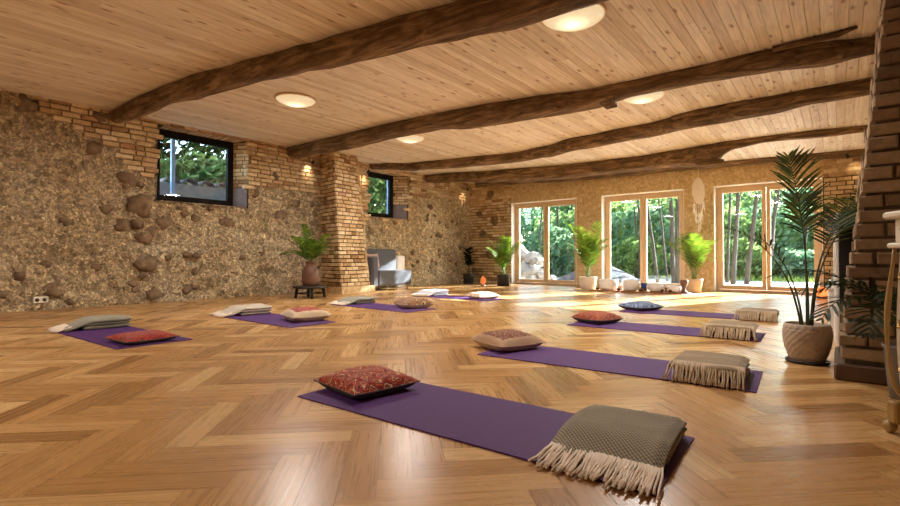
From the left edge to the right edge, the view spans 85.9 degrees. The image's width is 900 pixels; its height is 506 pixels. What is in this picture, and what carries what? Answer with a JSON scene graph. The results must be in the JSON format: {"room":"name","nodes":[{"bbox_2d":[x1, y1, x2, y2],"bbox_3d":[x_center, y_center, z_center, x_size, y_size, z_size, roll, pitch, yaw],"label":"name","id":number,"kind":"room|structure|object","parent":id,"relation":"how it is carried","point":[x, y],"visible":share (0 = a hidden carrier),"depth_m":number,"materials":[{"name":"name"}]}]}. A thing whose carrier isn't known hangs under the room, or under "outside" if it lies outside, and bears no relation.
{"room":"exercise studio","nodes":[
{"label":"exercise studio","id":0,"kind":"room"},
{"bbox_2d":[0,89,470,311],"bbox_3d":[-4.330,-0.644,9.382,0.542,3.600,16.180,-1,-1,39],"label":"wall","id":1,"kind":"structure","parent":0,"point":[83,223],"depth_m":8.16,"materials":[{"name":"stone"}]},
{"bbox_2d":[33,296,47,302],"bbox_3d":[-5.931,0.678,7.010,0.039,0.090,0.170,-1,-1,39],"label":"wall socket","id":2,"kind":"object","parent":1,"relation":"attached to","point":[44,299],"visible":1,"depth_m":7.00,"materials":[{"name":"plastic"}]},
{"bbox_2d":[160,182,225,200],"bbox_3d":[-3.766,-0.848,12.025,1.870,1.070,14.000,-1,-1,39],"label":"trim","id":3,"kind":"structure","parent":1,"relation":"attached to","point":[183,190],"depth_m":10.07,"materials":[{"name":"concrete"}]},
{"bbox_2d":[170,139,175,195],"bbox_3d":[-5.453,-1.734,9.516,0.070,1.700,0.070,-1,-1,39],"label":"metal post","id":4,"kind":"object","parent":3,"relation":"on","point":[172,141],"visible":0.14,"depth_m":9.49,"materials":[{"name":"metal"}]},
{"bbox_2d":[156,128,232,205],"bbox_3d":[-4.790,-1.543,9.077,0.080,1.310,1.430,-1,-1,39],"label":"window","id":5,"kind":"structure","parent":1,"relation":"in","point":[228,146],"depth_m":9.17,"materials":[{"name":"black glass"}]},
{"bbox_2d":[368,172,392,217],"bbox_3d":[-1.913,-1.491,12.653,0.080,1.190,1.090,-1,-1,39],"label":"window","id":6,"kind":"structure","parent":1,"relation":"in","point":[389,178],"depth_m":12.98,"materials":[{"name":"black metal"}]},
{"bbox_2d":[314,152,374,293],"bbox_3d":[-2.369,-0.666,10.847,1.080,3.078,0.980,-1,-1,39],"label":"column","id":7,"kind":"structure","parent":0,"point":[341,211],"depth_m":10.59,"materials":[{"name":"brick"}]},
{"bbox_2d":[368,177,386,213],"bbox_3d":[-2.548,-1.686,17.012,2.066,3.432,4.032,-1,-1,39],"label":"tree","id":8,"kind":"object","parent":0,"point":[376,185],"visible":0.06,"depth_m":16.17,"materials":[{"name":"green plant"}]},
{"bbox_2d":[0,0,880,183],"bbox_3d":[-1.066,-2.308,4.893,11.400,0.606,19.214,-1,-1,39],"label":"ceiling","id":9,"kind":"structure","parent":0,"point":[99,54],"depth_m":5.59,"materials":[{"name":"brown wood"}]},
{"bbox_2d":[275,92,316,107],"bbox_3d":[-2.184,-2.137,6.853,0.570,0.100,0.570,1,0,39],"label":"ceiling lamp","id":10,"kind":"object","parent":9,"relation":"attached to","point":[297,100],"visible":1,"depth_m":6.71,"materials":[{"name":"white glass"}]},
{"bbox_2d":[108,0,607,123],"bbox_3d":[-1.533,-2.061,5.152,9.786,0.537,0.477,0,-1,33],"label":"ceiling beam","id":11,"kind":"structure","parent":9,"relation":"attached to","point":[458,20],"depth_m":4.58,"materials":[{"name":"brown wood"}]},
{"bbox_2d":[395,134,424,142],"bbox_3d":[-0.750,-2.118,9.035,0.570,0.100,0.570,1,0,39],"label":"ceiling lamp","id":12,"kind":"object","parent":9,"relation":"attached to","point":[416,138],"visible":0.81,"depth_m":8.91,"materials":[{"name":"beige ceramic"}]},
{"bbox_2d":[541,3,606,31],"bbox_3d":[1.077,-2.053,4.253,0.570,0.100,0.570,1,0,39],"label":"ceiling lamp","id":13,"kind":"object","parent":9,"relation":"attached to","point":[577,20],"visible":0.77,"depth_m":4.19,"materials":[{"name":"beige glass"}]},
{"bbox_2d":[286,26,874,157],"bbox_3d":[0.259,-2.060,7.414,9.800,0.490,0.610,-1,-1,39],"label":"ceiling beam","id":14,"kind":"structure","parent":9,"relation":"attached to","point":[807,53],"depth_m":6.07,"materials":[{"name":"brown wood"}]},
{"bbox_2d":[369,77,872,170],"bbox_3d":[1.846,-2.041,9.229,9.696,0.478,1.254,-1,-1,43],"label":"ceiling beam","id":15,"kind":"structure","parent":9,"relation":"attached to","point":[769,105],"depth_m":7.30,"materials":[{"name":"brown wood"}]},
{"bbox_2d":[622,91,665,103],"bbox_3d":[2.521,-2.034,6.351,0.570,0.100,0.570,1,0,39],"label":"ceiling lamp","id":16,"kind":"object","parent":9,"relation":"attached to","point":[648,98],"visible":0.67,"depth_m":6.26,"materials":[{"name":"white glass"}]},
{"bbox_2d":[424,125,867,182],"bbox_3d":[3.130,-1.931,10.977,9.736,0.662,0.957,-1,-1,40],"label":"ceiling beam","id":17,"kind":"structure","parent":9,"relation":"attached to","point":[704,156],"depth_m":10.34,"materials":[{"name":"brown wood"}]},
{"bbox_2d":[692,169,704,232],"bbox_3d":[4.789,-1.022,9.315,0.509,1.276,0.048,1,-1,-38],"label":"dreamcatcher","id":18,"kind":"object","parent":17,"relation":"hanging from","point":[698,189],"visible":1,"depth_m":9.31,"materials":[{"name":"beige fabric"}]},
{"bbox_2d":[475,149,864,187],"bbox_3d":[4.423,-2.027,12.041,9.037,0.407,0.260,-1,-1,37],"label":"ceiling beam","id":19,"kind":"structure","parent":9,"relation":"attached to","point":[858,152],"depth_m":11.26,"materials":[{"name":"brown wood"}]},
{"bbox_2d":[0,282,899,505],"bbox_3d":[-0.184,0.940,5.950,11.400,0.250,16.302,-1,-1,39],"label":"floor","id":20,"kind":"structure","parent":0,"point":[217,417],"depth_m":2.41,"materials":[{"name":"brown wood"}]},
{"bbox_2d":[47,326,192,348],"bbox_3d":[-3.286,0.797,4.752,1.830,0.007,0.610,0,-1,36],"label":"yoga mat","id":21,"kind":"object","parent":20,"relation":"on","point":[96,336],"visible":0.44,"depth_m":4.59,"materials":[{"name":"purple plastic"}]},
{"bbox_2d":[47,315,131,332],"bbox_3d":[-3.838,0.739,5.148,0.402,0.118,0.689,-1,-1,43],"label":"folded throw","id":22,"kind":"object","parent":21,"relation":"on","point":[103,321],"visible":1,"depth_m":5.09,"materials":[{"name":"beige fabric"}]},
{"bbox_2d":[104,329,179,344],"bbox_3d":[-2.763,0.745,4.344,0.446,0.089,0.446,0,-1,35],"label":"cushion","id":23,"kind":"object","parent":21,"relation":"on","point":[147,336],"visible":1,"depth_m":4.24,"materials":[{"name":"red fabric"}]},
{"bbox_2d":[211,313,334,327],"bbox_3d":[-2.231,0.812,6.004,1.830,0.007,0.610,-1,-1,39],"label":"yoga mat","id":24,"kind":"object","parent":20,"relation":"on","point":[268,318],"visible":0.78,"depth_m":5.77,"materials":[{"name":"purple plastic"}]},
{"bbox_2d":[208,303,271,317],"bbox_3d":[-2.782,0.754,6.434,0.685,0.119,0.480,1,-1,-43],"label":"folded throw","id":25,"kind":"object","parent":24,"relation":"on","point":[249,309],"visible":1,"depth_m":6.35,"materials":[{"name":"beige fabric"}]},
{"bbox_2d":[280,306,330,321],"bbox_3d":[-1.743,0.730,5.835,0.476,0.154,0.476,1,-1,-37],"label":"cushion","id":26,"kind":"object","parent":24,"relation":"on","point":[298,314],"visible":1,"depth_m":5.70,"materials":[{"name":"fabric"}]},
{"bbox_2d":[292,285,327,298],"bbox_3d":[-2.664,0.741,9.220,0.660,0.234,0.660,-1,-1,39],"label":"stool","id":27,"kind":"object","parent":20,"relation":"on","point":[310,289],"visible":0.91,"depth_m":9.05,"materials":[{"name":"black wood"}]},
{"bbox_2d":[302,261,318,285],"bbox_3d":[-2.664,0.391,9.250,0.327,0.465,0.319,-1,-1,39],"label":"vase","id":28,"kind":"object","parent":27,"relation":"on","point":[310,273],"visible":1,"depth_m":9.13,"materials":[{"name":"brown ceramic"}]},
{"bbox_2d":[279,224,340,260],"bbox_3d":[-2.702,-0.171,9.271,1.130,0.736,1.094,0,-1,3],"label":"fern","id":29,"kind":"object","parent":28,"relation":"in","point":[311,248],"visible":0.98,"depth_m":9.11,"materials":[{"name":"green plant"}]},
{"bbox_2d":[330,303,434,312],"bbox_3d":[-1.085,0.829,7.498,1.830,0.007,0.610,-1,-1,42],"label":"yoga mat","id":30,"kind":"object","parent":20,"relation":"on","point":[387,307],"visible":0.84,"depth_m":7.31,"materials":[{"name":"purple plastic"}]},
{"bbox_2d":[329,296,376,304],"bbox_3d":[-1.614,0.778,8.007,0.477,0.107,0.685,-1,-1,45],"label":"folded throw","id":31,"kind":"object","parent":30,"relation":"on","point":[352,299],"visible":1,"depth_m":7.92,"materials":[{"name":"beige fabric"}]},
{"bbox_2d":[392,297,434,307],"bbox_3d":[-0.558,0.749,7.371,0.506,0.152,0.506,0,-1,-27],"label":"cushion","id":32,"kind":"object","parent":30,"relation":"on","point":[407,302],"visible":1,"depth_m":7.21,"materials":[{"name":"fabric"}]},
{"bbox_2d":[367,249,410,288],"bbox_3d":[-1.620,0.393,11.702,0.720,0.981,1.270,-1,-1,39],"label":"armchair","id":33,"kind":"object","parent":20,"relation":"on","point":[387,274],"visible":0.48,"depth_m":11.60,"materials":[{"name":"grey fabric"}]},
{"bbox_2d":[395,256,404,287],"bbox_3d":[-1.310,0.484,12.613,0.100,0.820,0.300,-1,-1,39],"label":"bolster","id":34,"kind":"object","parent":20,"relation":"on","point":[400,260],"visible":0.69,"depth_m":12.57,"materials":[{"name":"fabric"}]},
{"bbox_2d":[415,295,502,300],"bbox_3d":[0.134,0.850,9.258,1.830,0.007,0.610,-1,-1,39],"label":"yoga mat","id":35,"kind":"object","parent":20,"relation":"on","point":[439,296],"visible":0.7,"depth_m":9.20,"materials":[{"name":"purple plastic"}]},
{"bbox_2d":[409,289,447,296],"bbox_3d":[-0.421,0.794,9.718,0.495,0.117,0.703,-1,-1,43],"label":"folded throw","id":36,"kind":"object","parent":35,"relation":"on","point":[424,292],"visible":1,"depth_m":9.62,"materials":[{"name":"beige fabric"}]},
{"bbox_2d":[466,291,499,298],"bbox_3d":[0.610,0.781,8.998,0.486,0.126,0.486,0,-1,-29],"label":"cushion","id":37,"kind":"object","parent":35,"relation":"on","point":[475,295],"visible":0.99,"depth_m":8.85,"materials":[{"name":"fabric"}]},
{"bbox_2d":[461,245,476,283],"bbox_3d":[0.545,0.338,14.328,0.576,1.151,0.584,-1,-1,39],"label":"rubber plant","id":38,"kind":"object","parent":20,"relation":"on","point":[468,278],"visible":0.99,"depth_m":14.21,"materials":[{"name":"green plant"}]},
{"bbox_2d":[297,382,693,496],"bbox_3d":[0.094,0.768,2.302,1.830,0.007,0.610,-1,-1,37],"label":"yoga mat","id":39,"kind":"object","parent":20,"relation":"on","point":[514,429],"visible":0.66,"depth_m":2.26,"materials":[{"name":"purple plastic"}]},
{"bbox_2d":[313,365,420,398],"bbox_3d":[-0.473,0.712,2.739,0.436,0.117,0.436,1,-1,-43],"label":"cushion","id":40,"kind":"object","parent":39,"relation":"on","point":[361,382],"visible":1,"depth_m":2.63,"materials":[{"name":"red fabric"}]},
{"bbox_2d":[528,404,686,499],"bbox_3d":[0.631,0.716,1.853,0.455,0.088,0.639,0,-1,36],"label":"folded throw","id":41,"kind":"object","parent":39,"relation":"on","point":[637,446],"visible":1,"depth_m":1.77,"materials":[{"name":"beige fabric"}]},
{"bbox_2d":[485,235,521,285],"bbox_3d":[1.482,0.202,13.177,1.230,1.397,0.747,-1,-1,39],"label":"potted palm","id":42,"kind":"object","parent":20,"relation":"on","point":[503,258],"visible":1,"depth_m":13.17,"materials":[{"name":"plant"}]},
{"bbox_2d":[561,220,608,289],"bbox_3d":[3.218,0.037,11.612,0.942,1.689,1.191,1,-1,-39],"label":"potted palm","id":43,"kind":"object","parent":20,"relation":"on","point":[588,248],"visible":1,"depth_m":11.49,"materials":[{"name":"plant"}]},
{"bbox_2d":[477,346,762,392],"bbox_3d":[1.133,0.782,3.461,1.830,0.007,0.610,0,-1,36],"label":"yoga mat","id":44,"kind":"object","parent":20,"relation":"on","point":[650,368],"visible":0.7,"depth_m":3.44,"materials":[{"name":"purple plastic"}]},
{"bbox_2d":[470,329,546,350],"bbox_3d":[0.479,0.716,4.034,0.456,0.139,0.456,0,-1,-30],"label":"cushion","id":45,"kind":"object","parent":44,"relation":"on","point":[503,339],"visible":1,"depth_m":3.91,"materials":[{"name":"fabric"}]},
{"bbox_2d":[661,350,749,390],"bbox_3d":[1.627,0.719,3.049,0.441,0.109,0.587,0,-1,36],"label":"folded throw","id":46,"kind":"object","parent":44,"relation":"on","point":[715,366],"visible":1,"depth_m":2.92,"materials":[{"name":"beige fabric"}]},
{"bbox_2d":[589,289,690,293],"bbox_3d":[4.174,0.861,10.746,2.100,0.022,0.320,0,-1,33],"label":"display board","id":47,"kind":"object","parent":20,"relation":"on","point":[592,289],"visible":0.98,"depth_m":10.66,"materials":[{"name":"brown wood"}]},
{"bbox_2d":[599,279,617,289],"bbox_3d":[3.657,0.729,11.142,0.420,0.250,0.420,-1,-1,39],"label":"bowl","id":48,"kind":"object","parent":47,"relation":"on","point":[606,284],"visible":0.88,"depth_m":10.98,"materials":[{"name":"stone"}]},
{"bbox_2d":[622,280,638,290],"bbox_3d":[4.062,0.728,10.880,0.370,0.245,0.370,-1,-1,39],"label":"bowl","id":49,"kind":"object","parent":47,"relation":"on","point":[628,285],"visible":0.97,"depth_m":10.73,"materials":[{"name":"ceramic"}]},
{"bbox_2d":[648,283,663,291],"bbox_3d":[4.494,0.757,10.571,0.320,0.180,0.320,-1,-1,39],"label":"bowl","id":50,"kind":"object","parent":47,"relation":"on","point":[653,287],"visible":0.95,"depth_m":10.45,"materials":[{"name":"stone"}]},
{"bbox_2d":[567,321,765,341],"bbox_3d":[2.224,0.801,5.111,1.830,0.007,0.610,-1,-1,37],"label":"yoga mat","id":51,"kind":"object","parent":20,"relation":"on","point":[653,328],"visible":0.66,"depth_m":5.12,"materials":[{"name":"purple plastic"}]},
{"bbox_2d":[571,311,623,323],"bbox_3d":[1.708,0.739,5.625,0.426,0.132,0.426,0,-1,-32],"label":"cushion","id":52,"kind":"object","parent":51,"relation":"on","point":[592,317],"visible":1,"depth_m":5.51,"materials":[{"name":"red fabric"}]},
{"bbox_2d":[698,320,758,340],"bbox_3d":[2.698,0.733,4.661,0.479,0.120,0.575,-1,-1,37],"label":"folded throw","id":53,"kind":"object","parent":51,"relation":"on","point":[719,328],"visible":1,"depth_m":4.54,"materials":[{"name":"beige fabric"}]},
{"bbox_2d":[664,232,727,292],"bbox_3d":[5.313,0.193,10.439,1.214,1.351,1.124,-1,-1,39],"label":"potted palm","id":54,"kind":"object","parent":20,"relation":"on","point":[694,250],"visible":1,"depth_m":10.54,"materials":[{"name":"plant"}]},
{"bbox_2d":[619,309,777,321],"bbox_3d":[3.281,0.817,6.479,1.830,0.008,0.610,0,-1,36],"label":"yoga mat","id":55,"kind":"object","parent":20,"relation":"on","point":[658,311],"visible":0.74,"depth_m":6.52,"materials":[{"name":"purple plastic"}]},
{"bbox_2d":[617,301,664,310],"bbox_3d":[2.764,0.759,7.034,0.466,0.125,0.466,0,-1,-27],"label":"cushion","id":56,"kind":"object","parent":55,"relation":"on","point":[631,305],"visible":1,"depth_m":6.90,"materials":[{"name":"grey fabric"}]},
{"bbox_2d":[733,307,779,321],"bbox_3d":[3.769,0.749,5.947,0.460,0.118,0.566,-1,-1,37],"label":"folded throw","id":57,"kind":"object","parent":55,"relation":"on","point":[749,313],"visible":1,"depth_m":5.82,"materials":[{"name":"beige fabric"}]},
{"bbox_2d":[725,145,857,365],"bbox_3d":[2.761,0.018,3.662,1.213,1.540,0.724,0,-1,-10],"label":"potted palm","id":58,"kind":"object","parent":20,"relation":"on","point":[808,342],"visible":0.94,"depth_m":3.48,"materials":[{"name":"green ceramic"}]},
{"bbox_2d":[782,321,833,362],"bbox_3d":[2.570,0.641,3.482,0.302,0.268,0.302,-1,-1,39],"label":"pot","id":59,"kind":"object","parent":58,"relation":"on","point":[804,341],"depth_m":3.38,"materials":[{"name":"beige ceramic"}]},
{"bbox_2d":[766,268,899,399],"bbox_3d":[2.256,0.410,2.487,0.652,0.728,1.210,0,-1,-29],"label":"potted palm","id":60,"kind":"object","parent":20,"relation":"on","point":[893,345],"visible":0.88,"depth_m":2.53,"materials":[{"name":"plant"}]},
{"bbox_2d":[881,342,899,399],"bbox_3d":[2.432,0.632,2.554,0.232,0.286,0.232,-1,-1,39],"label":"pot","id":61,"kind":"object","parent":60,"relation":"on","point":[893,345],"depth_m":2.55,"materials":[{"name":"grey ceramic"}]},
{"bbox_2d":[826,276,839,334],"bbox_3d":[4.538,0.534,5.456,0.435,0.550,2.240,-1,-1,39],"label":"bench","id":62,"kind":"object","parent":20,"relation":"on","point":[830,290],"visible":0.19,"depth_m":4.71,"materials":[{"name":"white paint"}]},
{"bbox_2d":[833,212,855,346],"bbox_3d":[3.475,0.233,4.068,0.388,1.120,0.600,-1,-1,39],"label":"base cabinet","id":63,"kind":"object","parent":20,"relation":"on","point":[841,249],"visible":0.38,"depth_m":3.93,"materials":[{"name":"wood"}]},
{"bbox_2d":[882,210,899,431],"bbox_3d":[1.990,0.294,1.831,0.355,0.944,0.501,0,-1,11],"label":"dresser","id":64,"kind":"object","parent":20,"relation":"on","point":[891,423],"visible":1,"depth_m":2.06,"materials":[{"name":"beige paint"}]},
{"bbox_2d":[497,274,509,285],"bbox_3d":[1.468,0.747,13.288,0.380,0.310,0.380,-1,-1,39],"label":"pot","id":65,"kind":"object","parent":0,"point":[502,279],"depth_m":13.14,"materials":[{"name":"ceramic"}]},
{"bbox_2d":[579,276,596,289],"bbox_3d":[3.319,0.726,11.632,0.420,0.312,0.420,-1,-1,39],"label":"pot","id":66,"kind":"object","parent":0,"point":[586,282],"depth_m":11.47,"materials":[{"name":"ceramic"}]},
{"bbox_2d":[469,157,860,291],"bbox_3d":[4.438,-0.659,12.393,10.450,3.500,0.458,-1,-1,39],"label":"wall","id":67,"kind":"structure","parent":0,"point":[492,209],"depth_m":12.22,"materials":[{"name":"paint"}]},
{"bbox_2d":[515,199,576,285],"bbox_3d":[2.751,-0.280,13.841,2.032,2.376,0.149,-1,-1,39],"label":"door","id":68,"kind":"structure","parent":67,"relation":"in","point":[546,280],"depth_m":13.85,"materials":[{"name":"brown wood"}]},
{"bbox_2d":[605,191,683,289],"bbox_3d":[4.859,-0.300,12.146,1.962,2.376,0.149,-1,-1,39],"label":"door","id":69,"kind":"structure","parent":67,"relation":"in","point":[643,198],"depth_m":12.14,"materials":[{"name":"brown wood"}]},
{"bbox_2d":[716,179,822,294],"bbox_3d":[6.880,-0.319,10.519,1.932,2.376,0.149,-1,-1,39],"label":"door","id":70,"kind":"structure","parent":67,"relation":"in","point":[766,189],"depth_m":10.53,"materials":[{"name":"brown wood"}]},
{"bbox_2d":[685,278,702,292],"bbox_3d":[5.399,0.720,10.691,0.350,0.302,0.350,-1,-1,39],"label":"pot","id":71,"kind":"object","parent":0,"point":[694,285],"depth_m":10.56,"materials":[{"name":"ceramic"}]},
{"bbox_2d":[834,0,899,385],"bbox_3d":[3.179,-0.673,2.832,1.474,2.902,0.755,-1,-1,39],"label":"brick chimney","id":72,"kind":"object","parent":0,"point":[858,359],"depth_m":2.89,"materials":[{"name":"red brick"}]},
{"label":"outside","id":73,"kind":"structure","parent":0,"visible":0},
{"bbox_3d":[-9.234,-0.076,21.548,18.600,0.350,38.000,-1,-1,39],"label":"trim","id":74,"kind":"structure","parent":73,"visible":0},
{"bbox_2d":[160,150,225,187],"bbox_3d":[-6.109,-1.374,12.145,1.937,2.304,3.286,0,-1,34],"label":"shrub","id":75,"kind":"object","parent":74,"relation":"on","point":[211,169],"visible":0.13,"depth_m":11.57,"materials":[{"name":"green plant"}]},
{"bbox_2d":[160,138,225,176],"bbox_3d":[-6.382,-2.759,15.275,3.107,5.585,8.835,0,-1,35],"label":"shrub","id":76,"kind":"object","parent":74,"relation":"on","point":[202,149],"visible":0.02,"depth_m":13.11,"materials":[{"name":"green plant"}]},
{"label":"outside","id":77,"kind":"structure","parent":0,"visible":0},
{"bbox_2d":[523,276,813,290],"bbox_3d":[21.605,0.988,38.812,75.000,0.708,62.420,-1,-1,39],"label":"ground","id":78,"kind":"structure","parent":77,"point":[652,280],"depth_m":16.48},
{"bbox_2d":[520,261,530,278],"bbox_3d":[2.566,0.617,17.220,0.800,0.643,0.785,0,-1,22],"label":"boulder","id":79,"kind":"object","parent":78,"relation":"on","point":[523,265],"visible":0.3,"depth_m":16.91,"materials":[{"name":"stone"}]},
{"bbox_2d":[525,251,541,265],"bbox_3d":[2.973,0.218,17.262,0.602,0.562,0.626,0,-1,7],"label":"boulder","id":80,"kind":"object","parent":79,"relation":"on","point":[530,255],"visible":0.62,"depth_m":17.07,"materials":[{"name":"stone"}]},
{"bbox_2d":[531,257,542,266],"bbox_3d":[3.134,0.340,16.873,0.458,0.390,0.567,0,-1,-33],"label":"boulder","id":81,"kind":"object","parent":80,"relation":"on","point":[538,261],"visible":0.65,"depth_m":16.73,"materials":[{"name":"stone"}]},
{"bbox_2d":[526,206,556,253],"bbox_3d":[3.784,-2.977,20.468,4.456,8.168,4.263,-1,-1,39],"label":"tree","id":82,"kind":"object","parent":78,"relation":"on","point":[541,209],"visible":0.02,"depth_m":20.52,"materials":[{"name":"green plant"}]},
{"bbox_2d":[520,205,569,247],"bbox_3d":[5.373,-1.213,31.588,6.190,6.494,4.358,-1,-1,39],"label":"tree","id":83,"kind":"object","parent":78,"relation":"on","point":[552,209],"visible":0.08,"depth_m":30.39,"materials":[{"name":"green plant"}]},
{"bbox_2d":[520,208,574,259],"bbox_3d":[4.806,-0.526,27.528,5.190,4.214,3.541,-1,-1,39],"label":"tree","id":84,"kind":"object","parent":78,"relation":"on","point":[527,223],"visible":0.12,"depth_m":27.13,"materials":[{"name":"green plant"}]},
{"bbox_2d":[526,223,574,276],"bbox_3d":[4.647,0.022,22.747,2.924,2.867,2.277,-1,-1,39],"label":"shrub","id":85,"kind":"object","parent":78,"relation":"on","point":[563,255],"visible":0.57,"depth_m":22.15,"materials":[{"name":"green plant"}]},
{"bbox_2d":[527,209,574,271],"bbox_3d":[6.080,-0.372,25.325,4.612,3.857,3.380,-1,-1,39],"label":"shrub","id":86,"kind":"object","parent":78,"relation":"on","point":[564,215],"visible":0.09,"depth_m":25.01,"materials":[{"name":"green plant"}]},
{"bbox_2d":[552,202,632,270],"bbox_3d":[8.813,-1.273,30.855,6.448,6.247,4.220,-1,-1,39],"label":"shrub","id":87,"kind":"object","parent":78,"relation":"on","point":[568,206],"visible":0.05,"depth_m":30.64,"materials":[{"name":"green plant"}]},
{"bbox_2d":[557,266,639,283],"bbox_3d":[5.019,0.648,16.363,3.400,0.800,2.400,0,-1,4],"label":"mound","id":88,"kind":"object","parent":78,"relation":"on","point":[618,274],"visible":0.3,"depth_m":15.88,"materials":[{"name":"grey stone"}]},
{"bbox_2d":[523,264,542,277],"bbox_3d":[2.933,0.661,16.505,0.801,0.579,0.670,-1,-1,39],"label":"boulder","id":89,"kind":"object","parent":88,"relation":"on","point":[534,269],"visible":0.56,"depth_m":16.34,"materials":[{"name":"stone"}]},
{"bbox_2d":[570,201,659,270],"bbox_3d":[8.579,-0.779,25.797,4.930,4.686,3.712,-1,-1,39],"label":"shrub","id":90,"kind":"object","parent":78,"relation":"on","point":[616,207],"visible":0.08,"depth_m":25.03,"materials":[{"name":"green plant"}]},
{"bbox_2d":[611,235,669,278],"bbox_3d":[8.348,0.220,21.334,2.708,2.030,2.304,-1,-1,39],"label":"shrub","id":91,"kind":"object","parent":78,"relation":"on","point":[627,259],"visible":0.66,"depth_m":20.85,"materials":[{"name":"green plant"}]},
{"bbox_2d":[611,203,675,274],"bbox_3d":[9.133,-0.551,23.648,4.233,4.227,3.531,-1,-1,39],"label":"shrub","id":92,"kind":"object","parent":78,"relation":"on","point":[614,219],"visible":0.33,"depth_m":23.12,"materials":[{"name":"green plant"}]},
{"bbox_2d":[611,198,675,271],"bbox_3d":[12.438,-1.513,29.131,6.331,6.203,3.989,0,-1,35],"label":"shrub","id":93,"kind":"object","parent":78,"relation":"on","point":[652,200],"visible":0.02,"depth_m":28.50,"materials":[{"name":"green plant"}]},
{"bbox_2d":[627,200,665,282],"bbox_3d":[6.655,-3.143,17.782,4.249,8.449,4.298,0,-1,-14],"label":"tree","id":94,"kind":"object","parent":78,"relation":"on","point":[649,203],"visible":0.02,"depth_m":17.18,"materials":[{"name":"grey plant"}]},
{"bbox_2d":[632,198,675,280],"bbox_3d":[7.683,-3.080,18.693,4.446,8.336,4.449,-1,-1,39],"label":"tree","id":95,"kind":"object","parent":78,"relation":"on","point":[633,202],"visible":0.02,"depth_m":18.28,"materials":[{"name":"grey plant"}]},
{"bbox_2d":[659,197,674,282],"bbox_3d":[7.573,-3.277,17.048,4.347,8.690,4.286,-1,-1,39],"label":"tree","id":96,"kind":"object","parent":78,"relation":"on","point":[670,200],"visible":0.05,"depth_m":16.63,"materials":[{"name":"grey plant"}]},
{"bbox_2d":[674,197,679,283],"bbox_3d":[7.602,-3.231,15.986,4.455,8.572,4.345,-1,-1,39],"label":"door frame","id":97,"kind":"structure","parent":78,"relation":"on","point":[677,259],"depth_m":16.04,"materials":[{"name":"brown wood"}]},
{"bbox_2d":[634,197,733,274],"bbox_3d":[11.697,-0.867,24.428,4.921,4.495,3.561,0,-1,36],"label":"shrub","id":98,"kind":"object","parent":78,"relation":"on","point":[664,206],"visible":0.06,"depth_m":24.00,"materials":[{"name":"green plant"}]},
{"bbox_2d":[556,270,813,281],"bbox_3d":[10.974,1.023,24.010,21.185,0.330,8.233,-1,-1,39],"label":"meadow grass","id":99,"kind":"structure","parent":78,"relation":"on","point":[662,275],"depth_m":18.45,"materials":[{"name":"green plant"}]},
{"bbox_2d":[667,191,773,262],"bbox_3d":[15.267,-1.542,27.504,5.694,6.553,4.460,-1,-1,39],"label":"shrub","id":100,"kind":"object","parent":78,"relation":"on","point":[744,203],"visible":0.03,"depth_m":25.94,"materials":[{"name":"green plant"}]},
{"bbox_2d":[675,204,766,268],"bbox_3d":[12.688,-0.478,22.875,4.207,4.094,3.506,-1,-1,39],"label":"shrub","id":101,"kind":"object","parent":78,"relation":"on","point":[745,218],"visible":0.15,"depth_m":21.83,"materials":[{"name":"green plant"}]},
{"bbox_2d":[725,191,754,282],"bbox_3d":[9.992,-3.249,16.910,4.499,8.630,4.541,-1,-1,39],"label":"tree","id":102,"kind":"object","parent":78,"relation":"on","point":[730,194],"visible":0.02,"depth_m":17.08,"materials":[{"name":"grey plant"}]},
{"bbox_2d":[727,191,757,283],"bbox_3d":[9.718,-3.282,15.915,4.509,8.674,4.541,-1,-1,39],"label":"tree","id":103,"kind":"object","parent":78,"relation":"on","point":[737,209],"visible":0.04,"depth_m":15.93,"materials":[{"name":"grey plant"}]},
{"bbox_2d":[724,237,775,279],"bbox_3d":[11.753,0.305,19.812,2.769,1.927,2.402,-1,-1,39],"label":"shrub","id":104,"kind":"object","parent":78,"relation":"on","point":[742,251],"visible":0.4,"depth_m":19.23,"materials":[{"name":"green plant"}]},
{"bbox_2d":[744,191,758,283],"bbox_3d":[10.697,-3.417,15.768,4.310,8.948,4.469,-1,-1,39],"label":"tree","id":105,"kind":"object","parent":78,"relation":"on","point":[754,214],"visible":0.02,"depth_m":15.99,"materials":[{"name":"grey plant"}]},
{"bbox_2d":[725,197,813,264],"bbox_3d":[15.024,-0.628,22.823,4.068,4.155,3.874,0,-1,0],"label":"shrub","id":106,"kind":"object","parent":78,"relation":"on","point":[750,209],"visible":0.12,"depth_m":21.97,"materials":[{"name":"green plant"}]},
{"bbox_2d":[771,189,783,280],"bbox_3d":[13.078,-3.759,19.082,4.699,9.700,4.252,-1,-1,39],"label":"tree","id":107,"kind":"object","parent":78,"relation":"on","point":[775,191],"visible":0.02,"depth_m":19.17,"materials":[{"name":"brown plant"}]},
{"bbox_2d":[746,188,813,249],"bbox_3d":[18.799,-1.369,26.590,6.124,6.140,4.468,-1,-1,39],"label":"shrub","id":108,"kind":"object","parent":78,"relation":"on","point":[786,190],"visible":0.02,"depth_m":25.94,"materials":[{"name":"green plant"}]},
{"bbox_2d":[759,247,813,280],"bbox_3d":[13.834,0.489,19.202,2.291,1.492,2.305,0,-1,-20],"label":"shrub","id":109,"kind":"object","parent":78,"relation":"on","point":[794,259],"visible":0.44,"depth_m":18.73,"materials":[{"name":"green plant"}]},
{"bbox_2d":[771,187,806,268],"bbox_3d":[11.554,-3.332,16.438,4.069,8.787,4.638,0,-1,0],"label":"tree","id":110,"kind":"object","parent":78,"relation":"on","point":[778,190],"visible":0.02,"depth_m":16.56,"materials":[{"name":"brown plant"}]},
{"bbox_2d":[761,207,818,275],"bbox_3d":[16.857,-0.530,22.502,3.722,3.998,4.273,0,-1,-22],"label":"shrub","id":111,"kind":"object","parent":78,"relation":"on","point":[797,234],"visible":0.12,"depth_m":22.36,"materials":[{"name":"green plant"}]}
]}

